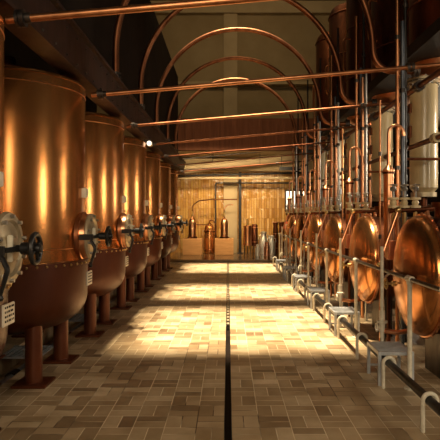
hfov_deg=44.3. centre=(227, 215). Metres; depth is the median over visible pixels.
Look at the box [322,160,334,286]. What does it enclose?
pipe
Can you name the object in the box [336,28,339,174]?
riser pipe
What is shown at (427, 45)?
beam
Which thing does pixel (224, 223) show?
pot still
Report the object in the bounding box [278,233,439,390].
handrail
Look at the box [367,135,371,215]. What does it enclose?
riser pipe
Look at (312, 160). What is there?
pipe
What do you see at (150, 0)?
ceiling
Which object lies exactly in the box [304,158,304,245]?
riser pipe
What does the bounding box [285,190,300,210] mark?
window
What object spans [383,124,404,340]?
pipe
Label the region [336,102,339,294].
riser pipe
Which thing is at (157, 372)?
floor
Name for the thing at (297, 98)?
riser pipe
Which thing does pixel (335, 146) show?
riser pipe
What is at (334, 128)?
pipe
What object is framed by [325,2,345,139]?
vessel
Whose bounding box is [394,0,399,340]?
riser pipe
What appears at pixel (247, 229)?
copper pot
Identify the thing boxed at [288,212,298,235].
pipe
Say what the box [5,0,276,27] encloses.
pipe
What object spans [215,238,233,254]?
plinth
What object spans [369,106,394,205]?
column
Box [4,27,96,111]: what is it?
wall
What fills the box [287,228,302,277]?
pipe
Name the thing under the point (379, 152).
riser pipe
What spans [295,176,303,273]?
column
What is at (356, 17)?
riser pipe
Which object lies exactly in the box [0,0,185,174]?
girder
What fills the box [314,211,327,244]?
pipe
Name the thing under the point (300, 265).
pipe
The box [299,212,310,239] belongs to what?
pipe
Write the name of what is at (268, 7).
trim
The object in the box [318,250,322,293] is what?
pipe
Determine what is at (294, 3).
pipe
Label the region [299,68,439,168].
pipe
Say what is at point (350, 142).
column
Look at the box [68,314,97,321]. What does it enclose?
floor grating
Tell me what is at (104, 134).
tank
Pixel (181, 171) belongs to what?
pipe
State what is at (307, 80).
riser pipe
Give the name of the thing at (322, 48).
vessel
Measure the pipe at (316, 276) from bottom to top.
1.280 m
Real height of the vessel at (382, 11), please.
3.810 m
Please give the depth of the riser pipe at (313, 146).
16.68 m
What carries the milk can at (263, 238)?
on the platform
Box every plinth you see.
[183,238,202,254]
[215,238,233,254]
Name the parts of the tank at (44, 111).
plate, leg, leg, plate, name plate, manway lid, hinge lever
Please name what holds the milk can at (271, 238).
on the platform
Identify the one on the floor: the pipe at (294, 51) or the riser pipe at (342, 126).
the riser pipe at (342, 126)
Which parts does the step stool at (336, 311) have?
leg, leg, leg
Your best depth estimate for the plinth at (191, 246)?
20.88 m
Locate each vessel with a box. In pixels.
[312,31,344,148]
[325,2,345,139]
[343,0,370,126]
[368,0,408,106]
[407,0,439,75]
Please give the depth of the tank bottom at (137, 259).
9.41 m
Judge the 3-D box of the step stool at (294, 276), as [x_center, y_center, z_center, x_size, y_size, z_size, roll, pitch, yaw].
[1.584,1.440,11.584,0.336,0.320,0.432,0,0,0]
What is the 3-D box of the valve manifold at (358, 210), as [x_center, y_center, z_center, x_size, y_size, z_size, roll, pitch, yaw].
[2.426,-0.108,7.956,1.384,0.488,0.123,0,0,0]
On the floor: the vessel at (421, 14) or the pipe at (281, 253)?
the pipe at (281, 253)
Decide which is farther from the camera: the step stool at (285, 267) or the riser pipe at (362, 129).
the step stool at (285, 267)
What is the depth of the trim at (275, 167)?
21.44 m
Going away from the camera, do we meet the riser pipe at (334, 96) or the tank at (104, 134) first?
the tank at (104, 134)
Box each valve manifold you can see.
[285,205,294,216]
[294,203,316,218]
[305,200,341,218]
[321,197,373,219]
[346,192,430,220]
[388,183,433,225]
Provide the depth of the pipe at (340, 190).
11.46 m
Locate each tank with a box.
[0,14,42,429]
[0,55,112,388]
[11,111,143,337]
[82,135,161,309]
[134,151,173,291]
[150,161,181,279]
[162,169,187,271]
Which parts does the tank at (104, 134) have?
plate, leg, plate, leg, plate, manway lid, hinge lever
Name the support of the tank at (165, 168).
on the floor
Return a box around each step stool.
[276,259,288,271]
[283,266,297,279]
[293,275,310,291]
[307,287,329,308]
[329,307,359,335]
[367,341,413,385]
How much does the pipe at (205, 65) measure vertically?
2.181 m
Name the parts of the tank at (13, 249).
hinge lever, name plate, manway lid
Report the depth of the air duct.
20.50 m
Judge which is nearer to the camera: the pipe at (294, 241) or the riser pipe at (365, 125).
the riser pipe at (365, 125)
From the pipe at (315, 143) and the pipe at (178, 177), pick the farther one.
the pipe at (178, 177)
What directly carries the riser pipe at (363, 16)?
on the floor
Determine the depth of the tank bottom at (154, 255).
11.56 m
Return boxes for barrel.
[273,222,277,253]
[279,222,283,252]
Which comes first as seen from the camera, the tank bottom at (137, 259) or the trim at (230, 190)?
the tank bottom at (137, 259)
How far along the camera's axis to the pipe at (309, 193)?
12.72 m
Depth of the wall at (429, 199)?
15.71 m
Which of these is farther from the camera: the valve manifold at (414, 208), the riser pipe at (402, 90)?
the riser pipe at (402, 90)
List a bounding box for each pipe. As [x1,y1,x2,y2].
[0,272,150,385]
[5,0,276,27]
[91,62,439,99]
[112,0,420,78]
[127,102,389,128]
[138,0,376,109]
[152,126,354,146]
[154,27,349,128]
[161,141,333,157]
[166,56,329,141]
[171,152,315,166]
[174,78,316,151]
[178,162,291,172]
[178,171,312,176]
[178,177,312,178]
[183,152,260,159]
[185,160,312,169]
[272,256,439,432]
[280,227,291,269]
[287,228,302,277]
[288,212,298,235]
[292,114,293,215]
[292,241,294,273]
[293,166,293,241]
[295,146,295,202]
[295,146,297,194]
[297,98,298,178]
[298,230,314,287]
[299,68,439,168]
[299,132,439,189]
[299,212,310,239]
[301,113,303,273]
[303,244,306,283]
[304,136,305,274]
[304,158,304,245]
[305,135,307,274]
[307,80,308,191]
[313,87,315,282]
[313,146,313,201]
[313,234,333,303]
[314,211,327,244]
[316,123,318,280]
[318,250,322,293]
[319,146,320,279]
[320,58,321,280]
[329,55,332,296]
[333,96,335,295]
[334,105,336,294]
[335,238,361,327]
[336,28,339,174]
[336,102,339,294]
[337,209,354,252]
[341,126,343,207]
[341,129,343,260]
[342,259,348,306]
[354,16,357,222]
[358,68,361,314]
[360,77,364,317]
[362,10,365,312]
[364,73,367,320]
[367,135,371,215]
[375,246,412,362]
[376,207,401,266]
[378,100,381,340]
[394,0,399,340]
[399,21,405,344]
[399,75,400,319]
[402,0,407,342]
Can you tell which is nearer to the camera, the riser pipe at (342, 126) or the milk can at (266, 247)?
the riser pipe at (342, 126)
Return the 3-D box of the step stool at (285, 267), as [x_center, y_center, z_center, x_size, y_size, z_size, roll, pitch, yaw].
[1.584,1.440,13.680,0.336,0.320,0.432,0,0,0]
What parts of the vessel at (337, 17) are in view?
sight glass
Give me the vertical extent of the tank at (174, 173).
3.232 m
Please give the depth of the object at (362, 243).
7.15 m
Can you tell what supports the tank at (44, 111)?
on the floor
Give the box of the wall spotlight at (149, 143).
[144,139,152,146]
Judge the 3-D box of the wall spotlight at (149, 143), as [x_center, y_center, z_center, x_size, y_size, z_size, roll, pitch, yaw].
[-1.460,-1.339,9.940,0.153,0.138,0.152,0,0,0]
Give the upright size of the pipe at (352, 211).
0.638 m
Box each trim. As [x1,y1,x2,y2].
[151,1,345,86]
[160,159,345,171]
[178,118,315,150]
[178,151,345,158]
[224,14,236,116]
[224,172,236,252]
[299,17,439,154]
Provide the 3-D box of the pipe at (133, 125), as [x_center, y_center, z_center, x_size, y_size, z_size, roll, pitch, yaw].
[0.476,-1.519,8.160,4.012,0.414,0.098,0,0,0]
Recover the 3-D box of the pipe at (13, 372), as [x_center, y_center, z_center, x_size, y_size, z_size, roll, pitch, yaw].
[-2.283,1.654,10.080,0.214,0.324,16.320,0,0,0]
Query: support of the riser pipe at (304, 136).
on the floor
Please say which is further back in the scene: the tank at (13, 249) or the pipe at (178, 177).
the pipe at (178, 177)
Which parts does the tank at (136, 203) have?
plate, leg, leg, plate, manway lid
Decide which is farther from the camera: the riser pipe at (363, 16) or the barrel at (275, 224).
the barrel at (275, 224)
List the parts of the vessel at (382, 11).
sight glass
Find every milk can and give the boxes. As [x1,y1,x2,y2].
[255,244,259,255]
[258,231,268,253]
[263,242,269,255]
[267,235,275,254]
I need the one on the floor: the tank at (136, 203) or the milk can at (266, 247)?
the tank at (136, 203)
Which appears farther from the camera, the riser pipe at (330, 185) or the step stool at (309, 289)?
the riser pipe at (330, 185)
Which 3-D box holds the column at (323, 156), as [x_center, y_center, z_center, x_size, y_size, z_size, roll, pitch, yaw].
[2.800,-0.966,16.112,0.464,2.027,0.464,0,0,0]
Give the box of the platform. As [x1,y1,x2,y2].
[170,252,294,261]
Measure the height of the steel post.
3.272 m
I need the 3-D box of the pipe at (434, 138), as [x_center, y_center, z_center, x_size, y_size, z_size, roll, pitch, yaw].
[2.432,-0.912,10.880,0.119,0.122,14.720,0,0,0]
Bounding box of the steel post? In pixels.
[237,172,242,253]
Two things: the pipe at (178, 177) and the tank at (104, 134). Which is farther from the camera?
the pipe at (178, 177)
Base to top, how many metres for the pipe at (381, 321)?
1.280 m
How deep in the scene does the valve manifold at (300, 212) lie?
14.21 m
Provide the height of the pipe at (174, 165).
0.396 m
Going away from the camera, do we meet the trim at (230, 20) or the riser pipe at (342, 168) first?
the riser pipe at (342, 168)
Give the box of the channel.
[224,262,231,439]
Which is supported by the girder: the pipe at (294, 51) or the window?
the pipe at (294, 51)
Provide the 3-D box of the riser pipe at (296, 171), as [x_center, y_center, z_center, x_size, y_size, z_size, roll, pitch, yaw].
[2.112,-0.288,16.640,0.065,3.776,0.065,0,0,0]
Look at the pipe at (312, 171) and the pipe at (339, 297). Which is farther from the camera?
the pipe at (312, 171)
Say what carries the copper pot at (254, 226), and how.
on the platform
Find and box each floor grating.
[2,345,52,358]
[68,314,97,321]
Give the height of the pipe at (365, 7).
2.181 m
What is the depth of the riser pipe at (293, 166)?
14.74 m
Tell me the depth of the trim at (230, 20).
22.21 m
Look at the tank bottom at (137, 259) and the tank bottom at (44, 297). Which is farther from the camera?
the tank bottom at (137, 259)
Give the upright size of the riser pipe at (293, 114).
4.800 m
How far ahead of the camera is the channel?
5.67 m
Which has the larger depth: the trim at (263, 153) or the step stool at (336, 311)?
the trim at (263, 153)
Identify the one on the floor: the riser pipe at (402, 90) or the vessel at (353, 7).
the riser pipe at (402, 90)
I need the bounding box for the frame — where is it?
[215,182,312,222]
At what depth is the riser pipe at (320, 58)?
13.11 m
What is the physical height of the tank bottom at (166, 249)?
0.680 m
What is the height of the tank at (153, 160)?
3.232 m
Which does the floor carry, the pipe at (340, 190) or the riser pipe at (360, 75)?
the riser pipe at (360, 75)
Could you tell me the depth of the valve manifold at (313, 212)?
12.12 m
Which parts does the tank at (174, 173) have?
leg, leg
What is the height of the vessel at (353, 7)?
3.810 m
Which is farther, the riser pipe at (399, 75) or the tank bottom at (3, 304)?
the riser pipe at (399, 75)
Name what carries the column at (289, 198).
on the floor
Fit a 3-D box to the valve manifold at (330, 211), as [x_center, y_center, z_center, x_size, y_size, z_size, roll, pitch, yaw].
[2.426,-0.108,10.052,1.384,0.488,0.123,0,0,0]
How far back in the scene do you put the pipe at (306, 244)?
12.39 m
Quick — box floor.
[0,262,439,439]
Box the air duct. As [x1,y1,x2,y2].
[178,154,312,174]
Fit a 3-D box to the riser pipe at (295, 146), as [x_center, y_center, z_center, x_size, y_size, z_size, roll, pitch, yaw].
[2.152,-0.400,17.136,0.082,4.000,0.082,0,0,0]
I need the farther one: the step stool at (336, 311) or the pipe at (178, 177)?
the pipe at (178, 177)
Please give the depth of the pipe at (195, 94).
15.80 m
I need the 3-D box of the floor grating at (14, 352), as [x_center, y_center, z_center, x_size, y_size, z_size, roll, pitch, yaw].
[-2.368,1.602,6.368,0.512,0.022,0.544,0,0,0]
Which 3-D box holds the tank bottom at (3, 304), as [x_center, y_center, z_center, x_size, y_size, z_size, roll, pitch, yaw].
[-2.272,0.836,3.456,1.600,0.680,1.600,0,0,0]
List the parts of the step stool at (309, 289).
leg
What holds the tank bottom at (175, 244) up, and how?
on the tank at (174, 173)
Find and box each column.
[287,181,295,219]
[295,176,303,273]
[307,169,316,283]
[315,149,327,215]
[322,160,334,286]
[327,139,344,205]
[344,125,358,216]
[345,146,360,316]
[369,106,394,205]
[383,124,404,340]
[407,74,439,213]
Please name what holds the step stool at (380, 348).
on the floor
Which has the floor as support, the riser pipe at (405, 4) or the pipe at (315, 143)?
the riser pipe at (405, 4)
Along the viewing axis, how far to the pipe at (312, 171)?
20.85 m
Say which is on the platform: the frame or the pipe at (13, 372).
the frame
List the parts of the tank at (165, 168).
leg, leg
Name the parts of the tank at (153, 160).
leg, plate, leg, manway lid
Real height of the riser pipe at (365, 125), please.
3.776 m
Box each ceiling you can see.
[59,0,177,150]
[150,0,345,0]
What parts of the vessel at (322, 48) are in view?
sight glass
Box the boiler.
[204,220,216,253]
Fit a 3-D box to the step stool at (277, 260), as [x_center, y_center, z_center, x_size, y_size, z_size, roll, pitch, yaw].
[1.584,1.440,15.776,0.336,0.320,0.432,0,0,0]
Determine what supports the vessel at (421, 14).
on the column at (422, 108)
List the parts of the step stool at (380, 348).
leg, leg, leg, leg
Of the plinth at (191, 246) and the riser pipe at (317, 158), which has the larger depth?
the plinth at (191, 246)
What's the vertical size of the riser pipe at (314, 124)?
4.800 m
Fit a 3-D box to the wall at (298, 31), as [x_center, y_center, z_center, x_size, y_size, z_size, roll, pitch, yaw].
[-0.080,-3.360,22.480,10.720,10.880,0.160,0,0,0]
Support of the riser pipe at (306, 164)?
on the floor
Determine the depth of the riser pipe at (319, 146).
10.55 m
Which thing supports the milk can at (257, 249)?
on the platform
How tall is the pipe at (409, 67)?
0.425 m
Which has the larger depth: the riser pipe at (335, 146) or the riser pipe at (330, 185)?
the riser pipe at (330, 185)
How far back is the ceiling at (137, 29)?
10.37 m
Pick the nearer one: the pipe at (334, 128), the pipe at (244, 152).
the pipe at (334, 128)
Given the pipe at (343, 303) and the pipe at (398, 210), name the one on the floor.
the pipe at (343, 303)
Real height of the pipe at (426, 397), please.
0.302 m
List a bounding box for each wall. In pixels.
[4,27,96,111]
[97,15,345,256]
[367,129,439,216]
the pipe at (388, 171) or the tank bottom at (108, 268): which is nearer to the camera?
the pipe at (388, 171)
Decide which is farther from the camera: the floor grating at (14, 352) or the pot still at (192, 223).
the pot still at (192, 223)
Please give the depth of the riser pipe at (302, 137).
14.93 m
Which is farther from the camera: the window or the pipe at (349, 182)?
the window
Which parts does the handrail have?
post, post, post, post, rail, post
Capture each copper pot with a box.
[243,218,251,254]
[251,224,257,253]
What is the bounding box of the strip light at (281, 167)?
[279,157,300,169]
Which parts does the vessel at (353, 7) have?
sight glass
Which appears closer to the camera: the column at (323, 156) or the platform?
the column at (323, 156)
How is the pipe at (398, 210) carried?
attached to the valve manifold at (414, 208)
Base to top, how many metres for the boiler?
1.366 m

